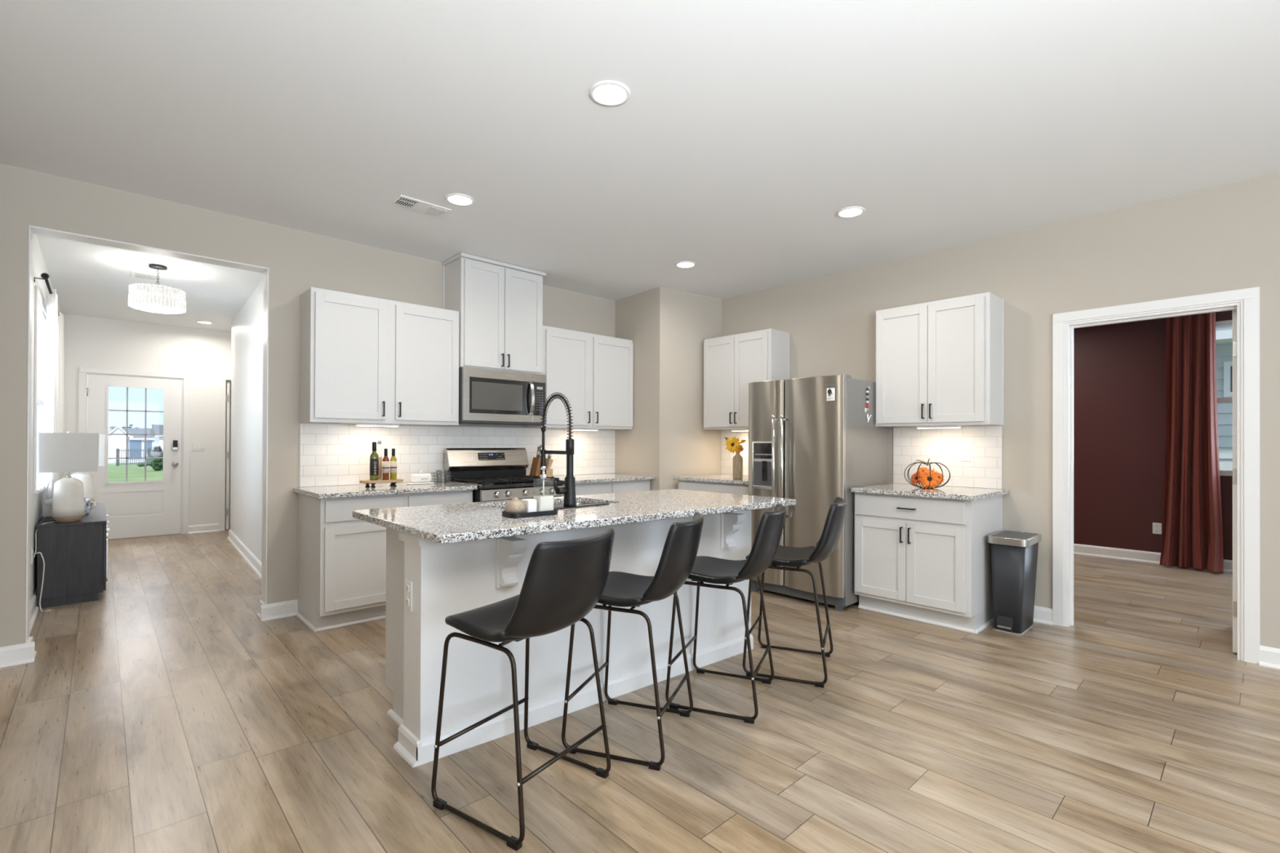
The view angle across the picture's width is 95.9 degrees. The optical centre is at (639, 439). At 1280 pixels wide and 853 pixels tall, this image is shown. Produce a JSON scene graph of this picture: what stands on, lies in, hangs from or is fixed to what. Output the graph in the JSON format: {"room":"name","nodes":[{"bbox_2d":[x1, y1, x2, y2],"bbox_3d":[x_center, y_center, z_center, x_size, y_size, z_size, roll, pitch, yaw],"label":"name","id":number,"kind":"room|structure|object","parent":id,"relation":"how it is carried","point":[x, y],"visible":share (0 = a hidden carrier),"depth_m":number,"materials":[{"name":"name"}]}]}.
{"room":"kitchen","nodes":[
{"label":"kitchen","id":0,"kind":"room"},
{"bbox_2d":[29,233,60,602],"bbox_3d":[-5.270,-0.135,5.053,0.100,2.753,4.909,0,0,-43],"label":"wall","id":1,"kind":"structure","parent":0,"point":[33,234],"depth_m":4.15,"materials":[{"name":"paint"}]},
{"bbox_2d":[29,587,39,634],"bbox_3d":[-5.226,1.189,5.092,0.031,0.105,4.909,0,0,-43],"label":"baseboard","id":2,"kind":"structure","parent":1,"relation":"attached to","point":[33,609],"depth_m":4.03,"materials":[{"name":"white paint"}]},
{"bbox_2d":[32,490,43,595],"bbox_3d":[-4.990,0.816,4.746,0.100,0.850,1.550,0,0,-43],"label":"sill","id":3,"kind":"structure","parent":1,"relation":"attached to","point":[37,498],"depth_m":4.39,"materials":[{"name":"paint"}]},
{"bbox_2d":[32,285,46,493],"bbox_3d":[-4.971,-0.364,4.765,0.118,1.510,1.710,0,0,-43],"label":"window","id":4,"kind":"structure","parent":1,"relation":"in","point":[40,321],"depth_m":4.99,"materials":[{"name":"white paint"}]},
{"bbox_2d":[34,272,59,315],"bbox_3d":[-4.941,-1.157,4.841,0.084,0.057,2.103,0,0,-43],"label":"curtain rod","id":5,"kind":"object","parent":1,"relation":"attached to","point":[45,276],"visible":0.53,"depth_m":4.16,"materials":[{"name":"black metal"}]},
{"bbox_2d":[42,288,59,516],"bbox_3d":[-4.811,-0.293,4.726,0.084,1.806,0.498,0,0,-43],"label":"window curtain","id":6,"kind":"object","parent":5,"relation":"hanging from","point":[51,396],"visible":0.79,"depth_m":4.58,"materials":[{"name":"beige fabric"}]},
{"bbox_2d":[57,311,64,479],"bbox_3d":[-5.493,-0.292,5.457,0.088,1.806,0.290,0,0,-43],"label":"window curtain","id":7,"kind":"object","parent":5,"relation":"hanging from","point":[60,318],"visible":0.35,"depth_m":5.40,"materials":[{"name":"beige fabric"}]},
{"bbox_2d":[62,313,231,531],"bbox_3d":[-6.022,-0.126,7.804,2.755,2.753,0.140,0,0,-43],"label":"wall","id":8,"kind":"structure","parent":0,"point":[204,349],"depth_m":7.66,"materials":[{"name":"paint"}]},
{"bbox_2d":[85,373,182,540],"bbox_3d":[-6.406,0.223,7.333,0.925,2.048,0.123,0,0,-43],"label":"door","id":9,"kind":"structure","parent":8,"relation":"in","point":[143,508],"depth_m":7.39,"materials":[{"name":"white paint"}]},
{"bbox_2d":[78,366,189,533],"bbox_3d":[-6.442,0.182,7.387,1.065,2.130,0.136,0,0,-43],"label":"trim","id":10,"kind":"structure","parent":8,"relation":"attached to","point":[82,375],"depth_m":7.65,"materials":[{"name":"white paint"}]},
{"bbox_2d":[191,441,204,450],"bbox_3d":[-5.942,0.085,7.774,0.135,0.115,0.010,0,0,-43],"label":"light switch","id":11,"kind":"object","parent":8,"relation":"attached to","point":[196,446],"visible":1,"depth_m":7.77,"materials":[{"name":"white plastic"}]},
{"bbox_2d":[188,523,219,533],"bbox_3d":[-5.888,1.198,7.811,0.335,0.105,0.031,0,0,-43],"label":"baseboard","id":12,"kind":"structure","parent":8,"relation":"attached to","point":[205,527],"depth_m":7.81,"materials":[{"name":"white paint"}]},
{"bbox_2d":[219,374,231,530],"bbox_3d":[-5.402,0.182,8.276,1.000,2.145,0.016,0,0,-43],"label":"trim","id":13,"kind":"structure","parent":8,"relation":"attached to","point":[223,378],"depth_m":7.95,"materials":[{"name":"white paint"}]},
{"bbox_2d":[225,382,230,528],"bbox_3d":[-6.001,0.216,8.283,0.086,2.048,0.788,0,0,-43],"label":"door","id":14,"kind":"structure","parent":8,"relation":"in","point":[228,384],"depth_m":8.02,"materials":[{"name":"white paint"}]},
{"bbox_2d":[226,381,231,521],"bbox_3d":[-6.086,-0.121,9.085,1.300,2.753,0.100,0,0,-43],"label":"wall","id":15,"kind":"structure","parent":0,"point":[226,381],"depth_m":8.84,"materials":[{"name":"paint"}]},
{"bbox_2d":[230,278,263,563],"bbox_3d":[-3.820,-0.127,5.863,0.345,2.753,4.115,0,0,-43],"label":"wall","id":16,"kind":"structure","parent":0,"point":[246,348],"depth_m":6.14,"materials":[{"name":"paint"}]},
{"bbox_2d":[227,529,262,578],"bbox_3d":[-3.902,1.196,5.797,0.031,0.105,4.135,0,0,-41],"label":"baseboard","id":17,"kind":"structure","parent":16,"relation":"attached to","point":[255,564],"depth_m":6.06,"materials":[{"name":"white paint"}]},
{"bbox_2d":[0,163,615,647],"bbox_3d":[-1.666,-0.123,4.963,5.476,2.753,0.140,0,0,-43],"label":"wall","id":18,"kind":"structure","parent":0,"point":[299,260],"depth_m":3.88,"materials":[{"name":"beige paint"}]},
{"bbox_2d":[0,641,35,667],"bbox_3d":[-3.448,1.187,3.182,0.155,0.105,0.031,0,0,-43],"label":"baseboard","id":19,"kind":"structure","parent":18,"relation":"attached to","point":[24,653],"depth_m":3.19,"materials":[{"name":"white paint"}]},
{"bbox_2d":[25,226,32,643],"bbox_3d":[-3.468,-0.027,3.280,0.006,2.334,0.145,0,0,-43],"label":"trim","id":20,"kind":"structure","parent":18,"relation":"attached to","point":[30,233],"depth_m":3.25,"materials":[{"name":"white paint"}]},
{"bbox_2d":[28,225,268,273],"bbox_3d":[-3.047,-1.195,3.675,1.148,0.008,0.145,0,0,-43],"label":"trim","id":21,"kind":"structure","parent":18,"relation":"attached to","point":[37,230],"depth_m":3.61,"materials":[{"name":"white paint"}]},
{"bbox_2d":[261,269,268,604],"bbox_3d":[-2.634,-0.021,4.059,0.006,2.334,0.145,0,0,-43],"label":"trim","id":22,"kind":"structure","parent":18,"relation":"attached to","point":[265,311],"depth_m":4.04,"materials":[{"name":"white paint"}]},
{"bbox_2d":[260,599,297,621],"bbox_3d":[-2.522,1.194,4.046,0.222,0.105,0.031,0,0,-43],"label":"baseboard","id":23,"kind":"structure","parent":18,"relation":"attached to","point":[287,608],"depth_m":4.04,"materials":[{"name":"white paint"}]},
{"bbox_2d":[298,286,458,426],"bbox_3d":[-1.929,-0.578,4.374,1.066,0.916,0.359,0,0,-43],"label":"upper cabinet","id":24,"kind":"object","parent":18,"relation":"attached to","point":[363,359],"visible":1,"depth_m":4.20,"materials":[{"name":"white paint"}]},
{"bbox_2d":[299,422,614,487],"bbox_3d":[-1.350,0.116,5.155,2.973,0.462,0.008,0,0,-43],"label":"tile backsplash","id":25,"kind":"structure","parent":18,"relation":"attached to","point":[331,454],"depth_m":4.72,"materials":[{"name":"tile"}]},
{"bbox_2d":[441,252,546,374],"bbox_3d":[-1.244,-1.040,5.002,0.807,0.910,0.377,0,0,-43],"label":"upper cabinet","id":26,"kind":"object","parent":18,"relation":"attached to","point":[499,304],"visible":0.98,"depth_m":4.85,"materials":[{"name":"white paint"}]},
{"bbox_2d":[458,366,545,425],"bbox_3d":[-1.227,-0.356,4.980,0.778,0.450,0.411,0,0,-43],"label":"microwave","id":27,"kind":"object","parent":26,"relation":"attached to","point":[486,396],"visible":0.96,"depth_m":4.82,"materials":[{"name":"grey metal"}]},
{"bbox_2d":[523,325,633,429],"bbox_3d":[-0.563,-0.568,5.650,1.104,0.916,0.359,0,0,-43],"label":"upper cabinet","id":28,"kind":"object","parent":18,"relation":"attached to","point":[594,372],"visible":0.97,"depth_m":5.52,"materials":[{"name":"white paint"}]},
{"bbox_2d":[0,0,1279,332],"bbox_3d":[0.622,-1.544,4.549,9.500,0.100,14.200,0,0,-43],"label":"ceiling","id":29,"kind":"structure","parent":0,"point":[742,133],"depth_m":2.71,"materials":[{"name":"paint"}]},
{"bbox_2d":[129,269,162,281],"bbox_3d":[-4.529,-1.501,5.295,0.210,0.013,0.320,0,0,-43],"label":"ceiling vent","id":30,"kind":"object","parent":29,"relation":"in","point":[137,274],"visible":0.98,"depth_m":5.26,"materials":[{"name":"metal"}]},
{"bbox_2d":[134,271,157,280],"bbox_3d":[-4.524,-1.498,5.293,0.150,0.006,0.210,0,0,-43],"label":"grille","id":31,"kind":"object","parent":30,"relation":"attached to","point":[137,274],"depth_m":5.27,"materials":[{"name":"metal"}]},
{"bbox_2d":[128,263,186,314],"bbox_3d":[-4.171,-1.318,4.999,0.387,0.380,0.387,0,0,-39],"label":"crystal chandelier","id":32,"kind":"object","parent":29,"relation":"hanging from","point":[138,295],"visible":1,"depth_m":4.93,"materials":[{"name":"glass"}]},
{"bbox_2d":[391,194,451,217],"bbox_3d":[-1.396,-1.497,3.705,0.330,0.013,0.150,0,0,-43],"label":"ceiling vent","id":33,"kind":"object","parent":29,"relation":"in","point":[402,200],"visible":1,"depth_m":3.69,"materials":[{"name":"metal"}]},
{"bbox_2d":[395,197,417,207],"bbox_3d":[-1.468,-1.496,3.639,0.100,0.002,0.104,0,0,-43],"label":"grille","id":34,"kind":"object","parent":33,"relation":"attached to","point":[405,202],"depth_m":3.63,"materials":[{"name":"metal"}]},
{"bbox_2d":[425,206,447,215],"bbox_3d":[-1.326,-1.493,3.770,0.100,0.006,0.104,0,0,-43],"label":"grille","id":35,"kind":"object","parent":33,"relation":"attached to","point":[437,211],"depth_m":3.76,"materials":[{"name":"metal"}]},
{"bbox_2d":[444,193,475,206],"bbox_3d":[-1.121,-1.499,3.608,0.180,0.008,0.180,0,0,-43],"label":"recessed light","id":36,"kind":"object","parent":29,"relation":"in","point":[458,199],"visible":1,"depth_m":3.60,"materials":[{"name":"white paint"}]},
{"bbox_2d":[589,80,630,106],"bbox_3d":[-0.128,-1.501,2.504,0.180,0.008,0.180,0,0,-43],"label":"recessed light","id":37,"kind":"object","parent":29,"relation":"in","point":[606,92],"visible":1,"depth_m":2.50,"materials":[{"name":"white paint"}]},
{"bbox_2d":[675,261,696,268],"bbox_3d":[0.393,-1.488,4.908,0.180,0.008,0.180,0,0,-43],"label":"recessed light","id":38,"kind":"object","parent":29,"relation":"in","point":[684,264],"visible":1,"depth_m":4.90,"materials":[{"name":"white paint"}]},
{"bbox_2d":[835,206,865,217],"bbox_3d":[1.384,-1.490,3.782,0.180,0.008,0.180,0,0,-43],"label":"recessed light","id":39,"kind":"object","parent":29,"relation":"in","point":[851,211],"visible":1,"depth_m":3.77,"materials":[{"name":"white paint"}]},
{"bbox_2d":[0,528,1279,852],"bbox_3d":[0.612,1.284,4.537,9.500,0.050,14.200,0,0,-43],"label":"floor","id":40,"kind":"structure","parent":0,"point":[157,713],"depth_m":2.37,"materials":[{"name":"brown wood"}]},
{"bbox_2d":[36,502,110,608],"bbox_3d":[-4.906,0.936,5.043,0.398,0.612,1.838,0,0,-43],"label":"sideboard","id":41,"kind":"object","parent":40,"relation":"on","point":[74,553],"visible":0.99,"depth_m":4.37,"materials":[{"name":"black wood"}]},
{"bbox_2d":[42,479,55,521],"bbox_3d":[-4.571,0.469,4.522,0.144,0.321,0.104,0,0,-43],"label":"sculpture","id":42,"kind":"object","parent":41,"relation":"on","point":[49,501],"visible":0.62,"depth_m":4.48,"materials":[{"name":"black metal"}]},
{"bbox_2d":[33,431,99,557],"bbox_3d":[-4.345,0.389,4.391,0.340,0.911,0.391,0,0,-43],"label":"table lamp","id":43,"kind":"object","parent":41,"relation":"on","point":[68,451],"visible":1,"depth_m":4.39,"materials":[{"name":"beige ceramic"}]},
{"bbox_2d":[71,432,106,506],"bbox_3d":[-5.180,0.283,5.356,0.340,0.696,0.210,0,0,-43],"label":"table lamp","id":44,"kind":"object","parent":41,"relation":"on","point":[86,477],"visible":0.27,"depth_m":5.37,"materials":[{"name":"fabric"}]},
{"bbox_2d":[296,489,472,631],"bbox_3d":[-1.863,0.811,4.265,1.065,0.876,0.607,0,0,-43],"label":"base cabinet","id":45,"kind":"object","parent":40,"relation":"on","point":[341,559],"visible":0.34,"depth_m":3.86,"materials":[{"name":"white paint"}]},
{"bbox_2d":[293,480,477,498],"bbox_3d":[-1.848,0.358,4.241,1.086,0.031,0.663,0,0,-43],"label":"countertop","id":46,"kind":"structure","parent":45,"relation":"on","point":[346,491],"depth_m":4.05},
{"bbox_2d":[359,478,403,487],"bbox_3d":[-1.896,0.317,4.249,0.300,0.050,0.170,0,0,-43],"label":"serving riser","id":47,"kind":"object","parent":46,"relation":"on","point":[367,482],"visible":0.95,"depth_m":4.18,"materials":[{"name":"brown wood"}]},
{"bbox_2d":[369,441,378,479],"bbox_3d":[-1.925,0.153,4.188,0.059,0.276,0.059,0,0,9],"label":"oil bottle","id":48,"kind":"object","parent":47,"relation":"on","point":[374,457],"visible":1,"depth_m":4.17,"materials":[{"name":"green glass"}]},
{"bbox_2d":[382,448,389,479],"bbox_3d":[-1.861,0.178,4.234,0.049,0.228,0.049,0,0,-43],"label":"oil bottle","id":49,"kind":"object","parent":47,"relation":"on","point":[385,461],"visible":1,"depth_m":4.22,"materials":[{"name":"orange glass"}]},
{"bbox_2d":[390,448,396,479],"bbox_3d":[-1.825,0.178,4.281,0.049,0.228,0.049,0,0,-43],"label":"oil bottle","id":50,"kind":"object","parent":47,"relation":"on","point":[393,460],"visible":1,"depth_m":4.26,"materials":[{"name":"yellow glass"}]},
{"bbox_2d":[405,470,434,484],"bbox_3d":[-1.707,0.290,4.497,0.202,0.107,0.105,0,0,-43],"label":"butter dish","id":51,"kind":"object","parent":46,"relation":"on","point":[415,478],"visible":1,"depth_m":4.46,"materials":[{"name":"white ceramic"}]},
{"bbox_2d":[444,447,564,508],"bbox_3d":[-1.116,0.632,4.819,0.776,1.125,0.722,0,0,-43],"label":"gas range","id":52,"kind":"object","parent":40,"relation":"on","point":[498,473],"visible":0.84,"depth_m":4.82,"materials":[{"name":"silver metal"}]},
{"bbox_2d":[448,480,564,488],"bbox_3d":[-1.114,0.359,4.819,0.768,0.026,0.623,0,0,-43],"label":"cooktop","id":53,"kind":"object","parent":52,"relation":"in","point":[500,484],"depth_m":4.59,"materials":[{"name":"black metal"}]},
{"bbox_2d":[431,528,614,850],"bbox_3d":[-0.373,0.780,2.031,0.516,0.930,0.474,0,0,33],"label":"bar stool","id":54,"kind":"object","parent":40,"relation":"on","point":[564,580],"visible":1,"depth_m":1.88,"materials":[{"name":"black leather"}]},
{"bbox_2d":[385,509,753,768],"bbox_3d":[-0.231,0.808,3.001,2.025,0.883,0.654,0,0,-39],"label":"kitchen island","id":55,"kind":"object","parent":40,"relation":"on","point":[449,579],"visible":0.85,"depth_m":2.54,"materials":[{"name":"white paint"}]},
{"bbox_2d":[404,578,412,611],"bbox_3d":[-0.924,0.619,2.304,0.009,0.116,0.072,0,0,-43],"label":"power outlet","id":56,"kind":"object","parent":55,"relation":"attached to","point":[407,584],"visible":1,"depth_m":2.29,"materials":[{"name":"white plastic"}]},
{"bbox_2d":[352,488,795,543],"bbox_3d":[-0.221,0.351,3.006,2.128,0.031,0.968,0,0,-39],"label":"island countertop","id":57,"kind":"structure","parent":55,"relation":"on","point":[474,521],"depth_m":2.61,"materials":[{"name":"stone"}]},
{"bbox_2d":[502,508,557,518],"bbox_3d":[-0.483,0.322,2.551,0.230,0.020,0.130,0,0,-43],"label":"soap tray","id":58,"kind":"object","parent":57,"relation":"on","point":[554,511],"visible":0.78,"depth_m":2.49,"materials":[{"name":"black metal"}]},
{"bbox_2d":[504,497,526,513],"bbox_3d":[-0.542,0.287,2.520,0.094,0.075,0.094,0,0,-43],"label":"scrub brush","id":59,"kind":"object","parent":58,"relation":"on","point":[514,506],"visible":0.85,"depth_m":2.49,"materials":[{"name":"wood"}]},
{"bbox_2d":[521,498,536,512],"bbox_3d":[-0.489,0.294,2.559,0.044,0.062,0.062,0,0,-43],"label":"sponge","id":60,"kind":"object","parent":58,"relation":"on","point":[531,504],"visible":0.61,"depth_m":2.54,"materials":[{"name":"white paint"}]},
{"bbox_2d":[533,466,553,511],"bbox_3d":[-0.431,0.222,2.594,0.076,0.208,0.064,0,0,-43],"label":"soap dispenser","id":61,"kind":"object","parent":58,"relation":"on","point":[544,502],"visible":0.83,"depth_m":2.57,"materials":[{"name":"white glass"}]},
{"bbox_2d":[539,391,608,509],"bbox_3d":[-0.377,0.046,2.979,0.374,0.577,0.285,0,0,-43],"label":"kitchen faucet","id":62,"kind":"object","parent":57,"relation":"on","point":[569,489],"visible":0.95,"depth_m":2.85,"materials":[{"name":"black metal"}]},
{"bbox_2d":[561,480,649,502],"bbox_3d":[-0.500,0.822,5.538,1.106,0.876,0.607,0,0,-43],"label":"base cabinet","id":63,"kind":"object","parent":40,"relation":"on","point":[581,489],"visible":0.1,"depth_m":5.36,"materials":[{"name":"white paint"}]},
{"bbox_2d":[553,473,654,484],"bbox_3d":[-0.480,0.368,5.518,1.110,0.031,0.663,0,0,-43],"label":"countertop","id":64,"kind":"structure","parent":63,"relation":"on","point":[602,477],"depth_m":5.46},
{"bbox_2d":[529,457,553,477],"bbox_3d":[-0.894,0.255,5.321,0.203,0.188,0.140,0,0,-43],"label":"knife block","id":65,"kind":"object","parent":64,"relation":"on","point":[535,470],"visible":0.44,"depth_m":5.29,"materials":[{"name":"brown wood"}]},
{"bbox_2d":[561,511,703,770],"bbox_3d":[0.005,0.783,2.450,0.516,0.930,0.474,0,0,19],"label":"bar stool","id":66,"kind":"object","parent":40,"relation":"on","point":[679,553],"visible":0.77,"depth_m":2.29,"materials":[{"name":"black leather"}]},
{"bbox_2d":[678,480,748,495],"bbox_3d":[0.916,0.827,5.517,0.691,0.876,0.885,0,0,-43],"label":"base cabinet","id":67,"kind":"object","parent":40,"relation":"on","point":[739,489],"visible":0.04,"depth_m":5.27,"materials":[{"name":"white paint"}]},
{"bbox_2d":[674,474,748,484],"bbox_3d":[0.905,0.373,5.508,0.724,0.031,0.898,0,0,-43],"label":"countertop","id":68,"kind":"structure","parent":67,"relation":"on","point":[720,478],"depth_m":5.39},
{"bbox_2d":[733,450,742,478],"bbox_3d":[0.908,0.229,5.327,0.092,0.254,0.092,0,0,-43],"label":"flower vase","id":69,"kind":"object","parent":68,"relation":"on","point":[737,459],"visible":0.93,"depth_m":5.29,"materials":[{"name":"beige wood"}]},
{"bbox_2d":[724,435,746,453],"bbox_3d":[0.882,0.058,5.304,0.204,0.189,0.093,0,0,10],"label":"sunflower","id":70,"kind":"object","parent":69,"relation":"in","point":[732,444],"visible":1,"depth_m":5.28,"materials":[{"name":"yellow plant"}]},
{"bbox_2d":[665,503,786,724],"bbox_3d":[0.446,0.786,2.818,0.516,0.930,0.474,0,0,22],"label":"bar stool","id":71,"kind":"object","parent":40,"relation":"on","point":[706,569],"visible":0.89,"depth_m":2.66,"materials":[{"name":"black leather"}]},
{"bbox_2d":[742,497,847,688],"bbox_3d":[0.875,0.789,3.195,0.516,0.930,0.474,0,0,22],"label":"bar stool","id":72,"kind":"object","parent":40,"relation":"on","point":[785,556],"visible":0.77,"depth_m":3.02,"materials":[{"name":"black leather"}]},
{"bbox_2d":[748,373,888,611],"bbox_3d":[1.437,0.390,4.742,0.854,1.745,0.848,0,0,-43],"label":"refrigerator","id":73,"kind":"object","parent":40,"relation":"on","point":[807,448],"visible":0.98,"depth_m":4.42,"materials":[{"name":"grey metal"}]},
{"bbox_2d":[853,492,1002,633],"bbox_3d":[2.104,0.825,4.221,0.723,0.876,0.805,0,0,-43],"label":"base cabinet","id":74,"kind":"object","parent":40,"relation":"on","point":[923,559],"visible":0.95,"depth_m":3.95,"materials":[{"name":"white paint"}]},
{"bbox_2d":[850,483,1008,500],"bbox_3d":[2.110,0.371,4.208,0.736,0.031,0.828,0,0,-43],"label":"countertop","id":75,"kind":"structure","parent":74,"relation":"on","point":[896,489],"depth_m":4.03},
{"bbox_2d":[904,458,950,488],"bbox_3d":[2.122,0.246,4.252,0.308,0.219,0.307,0,0,-43],"label":"pumpkin","id":76,"kind":"object","parent":75,"relation":"on","point":[920,460],"visible":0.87,"depth_m":4.23,"materials":[{"name":"black metal"}]},
{"bbox_2d":[918,467,940,488],"bbox_3d":[2.105,0.285,4.202,0.104,0.159,0.132,0,0,-43],"label":"sunflower","id":77,"kind":"object","parent":76,"relation":"in","point":[925,476],"visible":0.95,"depth_m":4.18,"materials":[{"name":"orange plant"}]},
{"bbox_2d":[987,530,1041,635],"bbox_3d":[2.533,0.952,3.896,0.393,0.622,0.230,0,0,-43],"label":"trash can","id":78,"kind":"object","parent":40,"relation":"on","point":[1014,554],"visible":1,"depth_m":3.79,"materials":[{"name":"grey plastic"}]},
{"bbox_2d":[614,286,721,490],"bbox_3d":[0.280,-0.112,6.115,0.818,2.753,0.833,0,0,-43],"label":"wall","id":79,"kind":"structure","parent":0,"point":[668,328],"depth_m":5.80,"materials":[{"name":"beige paint"}]},
{"bbox_2d":[721,172,1279,648],"bbox_3d":[2.282,-0.111,4.658,0.120,2.753,5.695,0,0,-43],"label":"wall","id":80,"kind":"structure","parent":0,"point":[829,320],"depth_m":3.99,"materials":[{"name":"beige paint"}]},
{"bbox_2d":[720,430,748,475],"bbox_3d":[1.161,0.127,5.761,0.008,0.462,0.878,0,0,-43],"label":"tile backsplash","id":81,"kind":"structure","parent":80,"relation":"attached to","point":[726,457],"depth_m":5.98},
{"bbox_2d":[703,328,789,430],"bbox_3d":[1.023,-0.563,5.663,0.350,0.916,0.811,0,0,-43],"label":"upper cabinet","id":82,"kind":"object","parent":80,"relation":"attached to","point":[731,362],"visible":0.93,"depth_m":5.54,"materials":[{"name":"white paint"}]},
{"bbox_2d":[875,292,1004,426],"bbox_3d":[2.239,-0.564,4.361,0.350,0.916,0.811,0,0,-43],"label":"upper cabinet","id":83,"kind":"object","parent":80,"relation":"attached to","point":[939,362],"visible":1,"depth_m":4.20,"materials":[{"name":"white paint"}]},
{"bbox_2d":[915,425,961,428],"bbox_3d":[2.236,-0.096,4.317,0.060,0.019,0.300,0,0,-43],"label":"light bar","id":84,"kind":"object","parent":83,"relation":"attached to","point":[940,426],"visible":1,"depth_m":4.27,"materials":[{"name":"white plastic"}]},
{"bbox_2d":[893,425,1002,488],"bbox_3d":[2.363,0.126,4.474,0.008,0.462,0.784,0,0,-43],"label":"tile backsplash","id":85,"kind":"structure","parent":80,"relation":"attached to","point":[910,444],"depth_m":4.43,"materials":[{"name":"tile"}]},
{"bbox_2d":[960,445,970,461],"bbox_3d":[2.460,0.102,4.358,0.009,0.116,0.072,0,0,-43],"label":"power outlet","id":86,"kind":"object","parent":85,"relation":"attached to","point":[965,451],"visible":1,"depth_m":4.36,"materials":[{"name":"white plastic"}]},
{"bbox_2d":[1033,605,1053,625],"bbox_3d":[2.726,1.212,4.062,0.031,0.105,0.304,0,0,-43],"label":"baseboard","id":87,"kind":"structure","parent":80,"relation":"attached to","point":[1041,615],"depth_m":3.99,"materials":[{"name":"white paint"}]},
{"bbox_2d":[1052,286,1260,664],"bbox_3d":[3.212,0.201,3.649,0.142,2.127,0.967,0,0,-43],"label":"trim","id":88,"kind":"structure","parent":80,"relation":"attached to","point":[1246,301],"depth_m":3.44,"materials":[{"name":"white paint"}]},
{"bbox_2d":[1232,309,1237,653],"bbox_3d":[3.803,0.243,3.663,0.811,2.023,0.039,0,0,-43],"label":"door","id":89,"kind":"structure","parent":80,"relation":"in","point":[1234,312],"depth_m":3.40,"materials":[{"name":"white paint"}]},
{"bbox_2d":[1258,645,1279,669],"bbox_3d":[3.826,1.211,2.883,0.031,0.105,0.996,0,0,-43],"label":"baseboard","id":90,"kind":"structure","parent":80,"relation":"attached to","point":[1269,656],"depth_m":3.22,"materials":[{"name":"white paint"}]},
{"bbox_2d":[1073,310,1232,552],"bbox_3d":[5.246,-0.094,6.266,0.120,2.753,4.400,0,0,-43],"label":"wall","id":91,"kind":"structure","parent":0,"point":[1119,369],"depth_m":6.23,"materials":[{"name":"red paint"}]},
{"bbox_2d":[1073,543,1232,572],"bbox_3d":[5.391,1.227,5.989,0.031,0.110,5.000,0,0,-43],"label":"baseboard","id":92,"kind":"structure","parent":91,"relation":"attached to","point":[1083,549],"depth_m":6.20,"materials":[{"name":"white paint"}]},
{"bbox_2d":[1215,320,1232,475],"bbox_3d":[5.904,-0.408,5.512,0.070,1.520,0.720,0,0,-43],"label":"window","id":93,"kind":"structure","parent":91,"relation":"in","point":[1228,322],"depth_m":5.65,"materials":[{"name":"white paint"}]},
{"bbox_2d":[1219,475,1232,559],"bbox_3d":[6.212,0.817,5.224,0.120,0.930,1.560,0,0,-43],"label":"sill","id":94,"kind":"structure","parent":91,"relation":"attached to","point":[1226,482],"depth_m":5.64,"materials":[{"name":"red paint"}]},
{"bbox_3d":[5.940,-1.339,5.341,0.138,0.020,1.700,0,0,-43],"label":"curtain rod","id":95,"kind":"object","parent":91,"relation":"attached to","visible":0},
{"bbox_2d":[1160,311,1223,573],"bbox_3d":[5.434,-0.021,5.687,0.237,2.589,0.450,0,0,-43],"label":"window curtain","id":96,"kind":"object","parent":95,"relation":"hanging from","point":[1193,529],"visible":0.92,"depth_m":5.73,"materials":[{"name":"fabric"}]},
{"label":"outside","id":97,"kind":"structure","parent":0,"visible":0},
{"bbox_3d":[8.486,1.698,7.236,5.700,0.100,11.000,0,0,-43],"label":"lawn","id":98,"kind":"structure","parent":97,"visible":0},
{"bbox_2d":[1215,325,1232,470],"bbox_3d":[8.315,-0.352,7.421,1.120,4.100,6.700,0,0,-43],"label":"house","id":99,"kind":"structure","parent":98,"relation":"on","point":[1224,335],"depth_m":7.84,"materials":[{"name":"grey"}]},
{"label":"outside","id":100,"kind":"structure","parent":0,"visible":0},
{"bbox_2d":[107,458,144,462],"bbox_3d":[-60.896,4.033,101.838,230.000,2.864,68.000,0,0,-43],"label":"paving","id":101,"kind":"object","parent":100,"point":[134,460],"depth_m":74.24,"materials":[{"name":"concrete"}]},
{"bbox_2d":[107,425,133,460],"bbox_3d":[-77.260,0.563,85.607,3.006,5.246,10.400,0,0,-43],"label":"house","id":102,"kind":"structure","parent":101,"relation":"on","point":[115,442],"depth_m":81.98,"materials":[{"name":"grey"}]},
{"bbox_2d":[122,427,154,457],"bbox_3d":[-85.376,0.705,98.784,4.714,5.403,10.060,0,0,-43],"label":"house","id":103,"kind":"structure","parent":101,"relation":"on","point":[137,442],"depth_m":95.61,"materials":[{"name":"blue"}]},
{"bbox_2d":[150,424,163,449],"bbox_3d":[-61.022,0.498,75.006,3.441,4.848,10.060,0,0,-43],"label":"house","id":104,"kind":"structure","parent":101,"relation":"on","point":[156,428],"depth_m":72.47,"materials":[{"name":"white paint"}]},
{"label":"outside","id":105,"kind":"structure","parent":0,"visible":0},
{"bbox_2d":[107,462,163,482],"bbox_3d":[-20.416,2.455,43.833,150.000,1.800,72.050,0,0,-43],"label":"lawn","id":106,"kind":"structure","parent":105,"point":[135,473],"depth_m":32.55,"materials":[{"name":"green plant"}]},
{"bbox_2d":[115,448,160,466],"bbox_3d":[-43.281,1.476,49.883,2.890,1.467,0.180,0,0,-43],"label":"metal fence","id":107,"kind":"object","parent":106,"relation":"on","point":[117,450],"visible":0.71,"depth_m":49.60,"materials":[{"name":"black"}]},
{"bbox_2d":[137,452,163,471],"bbox_3d":[-30.918,1.398,36.846,1.755,1.226,1.129,0,0,-43],"label":"round bush","id":108,"kind":"object","parent":106,"relation":"on","point":[157,464],"visible":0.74,"depth_m":36.60,"materials":[{"name":"green plant"}]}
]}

